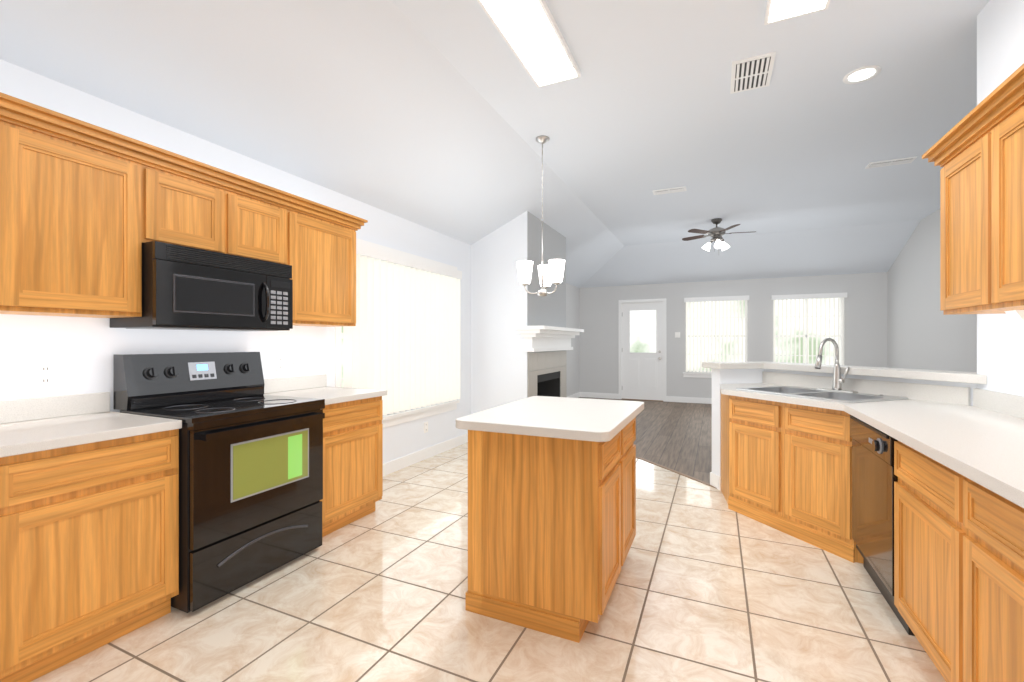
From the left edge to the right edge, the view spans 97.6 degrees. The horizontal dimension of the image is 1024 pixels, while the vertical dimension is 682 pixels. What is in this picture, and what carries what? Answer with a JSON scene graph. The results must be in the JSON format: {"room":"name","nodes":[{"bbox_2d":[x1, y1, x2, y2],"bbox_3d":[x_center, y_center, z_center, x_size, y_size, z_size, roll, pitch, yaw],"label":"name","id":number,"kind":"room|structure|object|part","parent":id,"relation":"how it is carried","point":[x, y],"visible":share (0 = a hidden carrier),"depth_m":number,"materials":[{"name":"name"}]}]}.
{"room":"kitchen","nodes":[
{"label":"kitchen","id":0,"kind":"room"},
{"bbox_2d":[0,59,578,463],"bbox_3d":[-0.962,-0.370,5.027,0.120,3.300,12.190,0,0,24],"label":"wall","id":1,"kind":"structure","parent":0,"point":[79,351],"depth_m":2.78,"materials":[{"name":"white paint"}]},
{"bbox_2d":[35,362,54,387],"bbox_3d":[-2.213,0.155,2.124,0.009,0.115,0.070,0,0,24],"label":"electrical outlet plate","id":2,"kind":"object","parent":1,"relation":"attached to","point":[44,374],"visible":1,"depth_m":2.12,"materials":[{"name":"white plastic"}]},
{"bbox_2d":[0,92,367,326],"bbox_3d":[-2.245,-0.548,1.605,0.375,0.847,4.470,0,0,24],"label":"upper cabinet","id":3,"kind":"object","parent":1,"relation":"attached to","point":[87,210],"visible":0.96,"depth_m":2.12,"materials":[{"name":"brown wood"}]},
{"bbox_2d":[110,241,292,330],"bbox_3d":[-1.738,-0.282,2.604,0.465,0.422,0.774,0,0,24],"label":"microwave","id":4,"kind":"object","parent":3,"relation":"attached to","point":[186,288],"visible":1,"depth_m":2.41,"materials":[{"name":"black"}]},
{"bbox_2d":[335,238,459,427],"bbox_3d":[-1.118,-0.048,4.625,0.160,1.735,1.950,0,0,24],"label":"window","id":5,"kind":"structure","parent":1,"relation":"in","point":[400,417],"depth_m":4.47,"materials":[{"name":"white"}]},
{"bbox_2d":[343,242,461,415],"bbox_3d":[-1.024,-0.083,4.582,0.095,1.535,1.830,0,0,24],"label":"window blinds","id":6,"kind":"object","parent":5,"relation":"attached to","point":[401,342],"visible":0.81,"depth_m":4.42,"materials":[{"name":"white plastic"}]},
{"bbox_2d":[383,433,467,475],"bbox_3d":[-1.022,1.222,4.734,0.014,0.115,2.388,0,0,24],"label":"baseboard","id":7,"kind":"structure","parent":1,"relation":"attached to","point":[392,466],"depth_m":4.84,"materials":[{"name":"white wood"}]},
{"bbox_2d":[424,422,427,432],"bbox_3d":[-0.942,0.935,4.913,0.009,0.115,0.070,0,0,24],"label":"electrical outlet plate","id":8,"kind":"object","parent":1,"relation":"attached to","point":[425,427],"visible":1,"depth_m":4.90,"materials":[{"name":"white plastic"}]},
{"bbox_2d":[567,392,579,397],"bbox_3d":[0.849,1.222,8.839,0.014,0.115,3.510,0,0,24],"label":"baseboard","id":9,"kind":"structure","parent":1,"relation":"attached to","point":[576,395],"depth_m":10.10,"materials":[{"name":"white wood"}]},
{"bbox_2d":[31,442,945,681],"bbox_3d":[-0.028,1.305,1.820,4.240,0.050,6.890,0,0,24],"label":"floor","id":10,"kind":"structure","parent":0,"point":[709,586],"depth_m":2.07,"materials":[{"name":"beige tile"}]},
{"bbox_2d":[0,429,178,681],"bbox_3d":[-1.950,0.843,1.944,0.620,0.876,0.600,0,0,24],"label":"base cabinet","id":11,"kind":"object","parent":10,"relation":"on","point":[89,547],"visible":0.96,"depth_m":1.75,"materials":[{"name":"brown wood"}]},
{"bbox_2d":[0,392,181,457],"bbox_3d":[-2.452,0.331,0.831,0.641,0.141,3.038,0,0,24],"label":"countertop","id":12,"kind":"structure","parent":11,"relation":"on","point":[29,425],"depth_m":2.00,"materials":[{"name":"laminate"}]},
{"bbox_2d":[113,352,324,612],"bbox_3d":[-1.601,0.672,2.542,0.717,1.215,0.770,0,0,24],"label":"range","id":13,"kind":"object","parent":10,"relation":"on","point":[250,478],"visible":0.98,"depth_m":2.37,"materials":[{"name":"black metal"}]},
{"bbox_2d":[320,396,382,536],"bbox_3d":[-1.373,0.843,3.209,0.619,0.875,0.618,0,0,24],"label":"base cabinet","id":14,"kind":"object","parent":10,"relation":"on","point":[352,461],"visible":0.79,"depth_m":3.08,"materials":[{"name":"brown wood"}]},
{"bbox_2d":[264,374,386,404],"bbox_3d":[-1.364,0.331,3.218,0.641,0.141,0.645,0,0,24],"label":"countertop","id":15,"kind":"structure","parent":14,"relation":"on","point":[310,386],"depth_m":3.26,"materials":[{"name":"stone"}]},
{"bbox_2d":[465,417,635,642],"bbox_3d":[0.263,0.843,2.413,0.652,0.875,0.906,0,0,24],"label":"base cabinet","id":16,"kind":"object","parent":10,"relation":"on","point":[551,529],"visible":0.9,"depth_m":2.01,"materials":[{"name":"brown wood"}]},
{"bbox_2d":[456,396,643,441],"bbox_3d":[0.264,0.381,2.394,0.725,0.041,1.025,0,0,24],"label":"countertop","id":17,"kind":"structure","parent":16,"relation":"on","point":[596,420],"depth_m":2.11,"materials":[{"name":"stone"}]},
{"bbox_2d":[721,394,862,562],"bbox_3d":[2.218,0.845,3.219,1.292,0.872,1.311,0,0,24],"label":"base cabinet","id":18,"kind":"object","parent":10,"relation":"on","point":[724,398],"depth_m":3.64,"materials":[{"name":"brown wood"}]},
{"bbox_2d":[789,442,856,562],"bbox_3d":[1.903,0.946,2.806,0.308,0.669,0.308,0,0,24],"label":"base cabinet","id":19,"kind":"object","parent":10,"relation":"on","point":[820,473],"depth_m":2.76,"materials":[{"name":"brown wood"}]},
{"bbox_2d":[850,415,914,635],"bbox_3d":[2.073,0.844,2.164,0.622,0.872,0.660,0,0,24],"label":"dishwasher","id":20,"kind":"object","parent":10,"relation":"on","point":[874,477],"visible":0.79,"depth_m":2.21,"materials":[{"name":"black metal"}]},
{"bbox_2d":[894,441,953,681],"bbox_3d":[1.838,0.843,1.574,0.619,0.876,0.600,0,0,24],"label":"base cabinet","id":21,"kind":"object","parent":10,"relation":"on","point":[924,488],"depth_m":1.68,"materials":[{"name":"brown wood"}]},
{"bbox_2d":[954,471,1023,681],"bbox_3d":[1.619,0.843,1.092,0.619,0.876,0.460,0,0,24],"label":"base cabinet","id":22,"kind":"object","parent":10,"relation":"on","point":[958,571],"depth_m":1.30,"materials":[{"name":"brown wood"}]},
{"bbox_2d":[720,372,1023,507],"bbox_3d":[1.188,0.331,0.958,1.304,0.141,6.290,0,0,24],"label":"countertop","id":23,"kind":"structure","parent":22,"relation":"on","point":[980,441],"depth_m":2.12,"materials":[{"name":"laminate"}]},
{"bbox_2d":[736,386,907,402],"bbox_3d":[2.109,0.437,3.127,0.560,0.170,0.840,0,0,-21],"label":"sink","id":24,"kind":"object","parent":23,"relation":"in","point":[816,393],"visible":0.33,"depth_m":3.10,"materials":[{"name":"silver metal"}]},
{"bbox_2d":[815,338,882,395],"bbox_3d":[2.331,0.160,3.152,0.369,0.381,0.319,0,0,24],"label":"kitchen faucet","id":25,"kind":"object","parent":23,"relation":"on","point":[837,382],"visible":1,"depth_m":3.19,"materials":[{"name":"silver metal"}]},
{"bbox_2d":[0,0,988,287],"bbox_3d":[1.680,-1.512,3.795,6.050,0.656,12.240,0,0,24],"label":"ceiling","id":26,"kind":"structure","parent":0,"point":[440,116],"depth_m":3.28,"materials":[{"name":"white paint"}]},
{"bbox_2d":[477,0,580,87],"bbox_3d":[0.077,-1.821,2.569,0.310,0.036,1.200,0,0,24],"label":"ceiling light panel","id":27,"kind":"object","parent":26,"relation":"attached to","point":[530,33],"visible":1,"depth_m":2.66,"materials":[{"name":"white plastic"}]},
{"bbox_2d":[517,135,564,296],"bbox_3d":[0.299,-1.125,4.071,0.429,1.430,0.417,0,0,24],"label":"pendant chandelier","id":28,"kind":"object","parent":26,"relation":"hanging from","point":[553,271],"visible":1,"depth_m":3.98,"materials":[{"name":"white glass"}]},
{"bbox_2d":[652,186,686,194],"bbox_3d":[1.908,-1.830,5.428,0.380,0.018,0.150,0,0,24],"label":"ceiling vent","id":29,"kind":"object","parent":26,"relation":"in","point":[670,190],"visible":1,"depth_m":5.40,"materials":[{"name":"white metal"}]},
{"bbox_2d":[682,218,755,251],"bbox_3d":[3.103,-1.567,6.752,1.034,0.545,1.022,0,0,24],"label":"ceiling fan","id":30,"kind":"object","parent":26,"relation":"hanging from","point":[716,233],"visible":1,"depth_m":6.67,"materials":[{"name":"grey"}]},
{"bbox_2d":[730,51,775,93],"bbox_3d":[1.639,-1.830,3.066,0.250,0.018,0.400,0,0,24],"label":"ceiling vent","id":31,"kind":"object","parent":26,"relation":"in","point":[751,73],"visible":1,"depth_m":3.03,"materials":[{"name":"white metal"}]},
{"bbox_2d":[764,0,829,24],"bbox_3d":[1.326,-1.821,1.945,0.300,0.036,1.200,0,0,24],"label":"ceiling light panel","id":32,"kind":"object","parent":26,"relation":"attached to","point":[778,11],"visible":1,"depth_m":2.42,"materials":[{"name":"white plastic"}]},
{"bbox_2d":[843,65,880,83],"bbox_3d":[2.404,-1.835,3.080,0.210,0.008,0.210,0,0,24],"label":"recessed light","id":33,"kind":"object","parent":26,"relation":"in","point":[861,74],"visible":1,"depth_m":3.07,"materials":[{"name":"white glass"}]},
{"bbox_2d":[865,156,916,168],"bbox_3d":[3.867,-1.830,4.579,0.380,0.018,0.150,0,0,24],"label":"ceiling vent","id":34,"kind":"object","parent":26,"relation":"in","point":[891,162],"visible":1,"depth_m":4.56,"materials":[{"name":"white metal"}]},
{"bbox_2d":[471,211,526,413],"bbox_3d":[-0.171,-0.370,5.665,0.790,3.300,0.011,0,0,24],"label":"wall","id":35,"kind":"structure","parent":0,"point":[498,315],"depth_m":5.66,"materials":[{"name":"white paint"}]},
{"bbox_2d":[527,211,565,397],"bbox_3d":[0.153,-0.370,6.376,0.790,3.300,1.550,0,0,24],"label":"wall","id":36,"kind":"structure","parent":0,"point":[549,310],"depth_m":6.16,"materials":[{"name":"grey paint"}]},
{"bbox_2d":[528,351,565,396],"bbox_3d":[0.503,0.708,6.216,0.040,1.141,1.537,0,0,24],"label":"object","id":37,"kind":"structure","parent":36,"relation":"attached to","point":[539,361],"depth_m":6.09,"materials":[{"name":"beige"}]},
{"bbox_2d":[515,326,583,351],"bbox_3d":[0.572,-0.037,6.178,0.384,0.315,1.757,0,0,24],"label":"mantel shelf","id":38,"kind":"object","parent":36,"relation":"attached to","point":[543,338],"visible":0.98,"depth_m":5.75,"materials":[{"name":"white wood"}]},
{"bbox_2d":[579,397,711,482],"bbox_3d":[2.769,1.311,6.184,5.910,0.058,6.950,0,0,24],"label":"floor","id":39,"kind":"structure","parent":0,"point":[676,436],"depth_m":6.08,"materials":[{"name":"wood"}]},
{"bbox_2d":[636,457,716,488],"bbox_3d":[1.008,1.278,4.703,2.154,0.008,0.824,0,0,24],"label":"threshold strip","id":40,"kind":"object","parent":39,"relation":"on","point":[685,475],"depth_m":4.37,"materials":[{"name":"brown"}]},
{"bbox_2d":[579,272,886,397],"bbox_3d":[4.193,-0.370,9.309,5.950,3.300,0.120,0,0,24],"label":"wall","id":41,"kind":"structure","parent":0,"point":[865,322],"depth_m":9.28,"materials":[{"name":"grey paint"}]},
{"bbox_2d":[580,392,618,398],"bbox_3d":[1.994,1.222,10.238,0.878,0.115,0.014,0,0,24],"label":"baseboard","id":42,"kind":"structure","parent":41,"relation":"attached to","point":[582,394],"depth_m":10.23,"materials":[{"name":"white wood"}]},
{"bbox_2d":[622,302,662,400],"bbox_3d":[2.866,0.200,9.873,0.888,2.146,0.105,0,0,24],"label":"back door","id":43,"kind":"structure","parent":41,"relation":"in","point":[642,375],"depth_m":9.88,"materials":[{"name":"white wood"}]},
{"bbox_2d":[619,298,665,401],"bbox_3d":[2.880,0.172,9.898,1.016,2.219,0.138,0,0,24],"label":"door frame","id":44,"kind":"structure","parent":41,"relation":"attached to","point":[664,340],"depth_m":9.82,"materials":[{"name":"white wood"}]},
{"bbox_2d":[675,332,679,337],"bbox_3d":[3.526,-0.152,9.539,0.105,0.115,0.016,0,0,24],"label":"switch plate","id":45,"kind":"object","parent":41,"relation":"attached to","point":[677,334],"visible":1,"depth_m":9.54,"materials":[{"name":"white plastic"}]},
{"bbox_2d":[666,396,711,403],"bbox_3d":[5.022,1.222,8.858,3.746,0.115,0.014,0,0,24],"label":"baseboard","id":46,"kind":"structure","parent":41,"relation":"attached to","point":[668,398],"depth_m":9.43,"materials":[{"name":"white wood"}]},
{"bbox_2d":[683,317,744,377],"bbox_3d":[4.218,-0.072,9.268,1.270,1.632,0.145,0,0,24],"label":"window","id":47,"kind":"structure","parent":41,"relation":"in","point":[702,374],"depth_m":9.35,"materials":[{"name":"white"}]},
{"bbox_2d":[684,295,748,371],"bbox_3d":[4.181,-0.152,9.186,1.210,1.552,0.085,0,0,24],"label":"vertical blinds","id":48,"kind":"object","parent":47,"relation":"attached to","point":[708,300],"visible":0.83,"depth_m":9.20,"materials":[{"name":"white plastic"}]},
{"bbox_2d":[773,298,842,364],"bbox_3d":[5.672,-0.064,8.605,1.265,1.616,0.145,0,0,24],"label":"window","id":49,"kind":"structure","parent":41,"relation":"in","point":[841,331],"depth_m":8.61,"materials":[{"name":"white"}]},
{"bbox_2d":[771,292,846,364],"bbox_3d":[5.635,-0.144,8.524,1.205,1.536,0.085,0,0,24],"label":"vertical blinds","id":50,"kind":"object","parent":49,"relation":"attached to","point":[820,296],"visible":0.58,"depth_m":8.54,"materials":[{"name":"white plastic"}]},
{"bbox_2d":[712,368,976,475],"bbox_3d":[2.320,0.755,3.374,1.496,1.050,1.284,0,0,24],"label":"wall","id":51,"kind":"structure","parent":0,"point":[729,376],"depth_m":3.90,"materials":[{"name":"white paint"}]},
{"bbox_2d":[710,472,720,489],"bbox_3d":[2.502,1.222,3.790,1.511,0.115,0.413,0,0,24],"label":"baseboard","id":52,"kind":"structure","parent":51,"relation":"attached to","point":[715,480],"depth_m":3.93,"materials":[{"name":"white wood"}]},
{"bbox_2d":[702,361,986,383],"bbox_3d":[2.289,0.205,3.381,1.598,0.050,1.492,0,0,24],"label":"countertop","id":53,"kind":"structure","parent":51,"relation":"on","point":[949,376],"depth_m":3.04,"materials":[{"name":"laminate"}]},
{"bbox_2d":[887,209,976,371],"bbox_3d":[5.419,-0.370,4.970,0.120,3.300,7.000,0,0,24],"label":"wall","id":54,"kind":"structure","parent":0,"point":[924,332],"depth_m":6.64,"materials":[{"name":"grey paint"}]},
{"bbox_2d":[977,0,1023,395],"bbox_3d":[1.579,-0.370,0.088,0.120,3.300,5.310,0,0,24],"label":"wall","id":55,"kind":"structure","parent":0,"point":[1000,60],"depth_m":2.33,"materials":[{"name":"white paint"}]},
{"bbox_2d":[922,63,1023,329],"bbox_3d":[1.307,-0.503,0.099,0.375,0.907,4.665,0,0,24],"label":"upper cabinet","id":56,"kind":"object","parent":55,"relation":"attached to","point":[976,153],"depth_m":1.85,"materials":[{"name":"brown wood"}]},
{"bbox_3d":[2.134,-0.092,1.764,0.140,0.084,0.340,0,0,24],"label":"undercab bracket mount","id":57,"kind":"part","parent":56,"relation":"part of","materials":[{"name":"white"}]},
{"label":"outside","id":58,"kind":"structure","parent":0,"visible":0},
{"bbox_2d":[342,298,837,387],"bbox_3d":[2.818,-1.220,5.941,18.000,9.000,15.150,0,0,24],"label":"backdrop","id":59,"kind":"structure","parent":58,"point":[642,330],"depth_m":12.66,"materials":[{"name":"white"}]}
]}

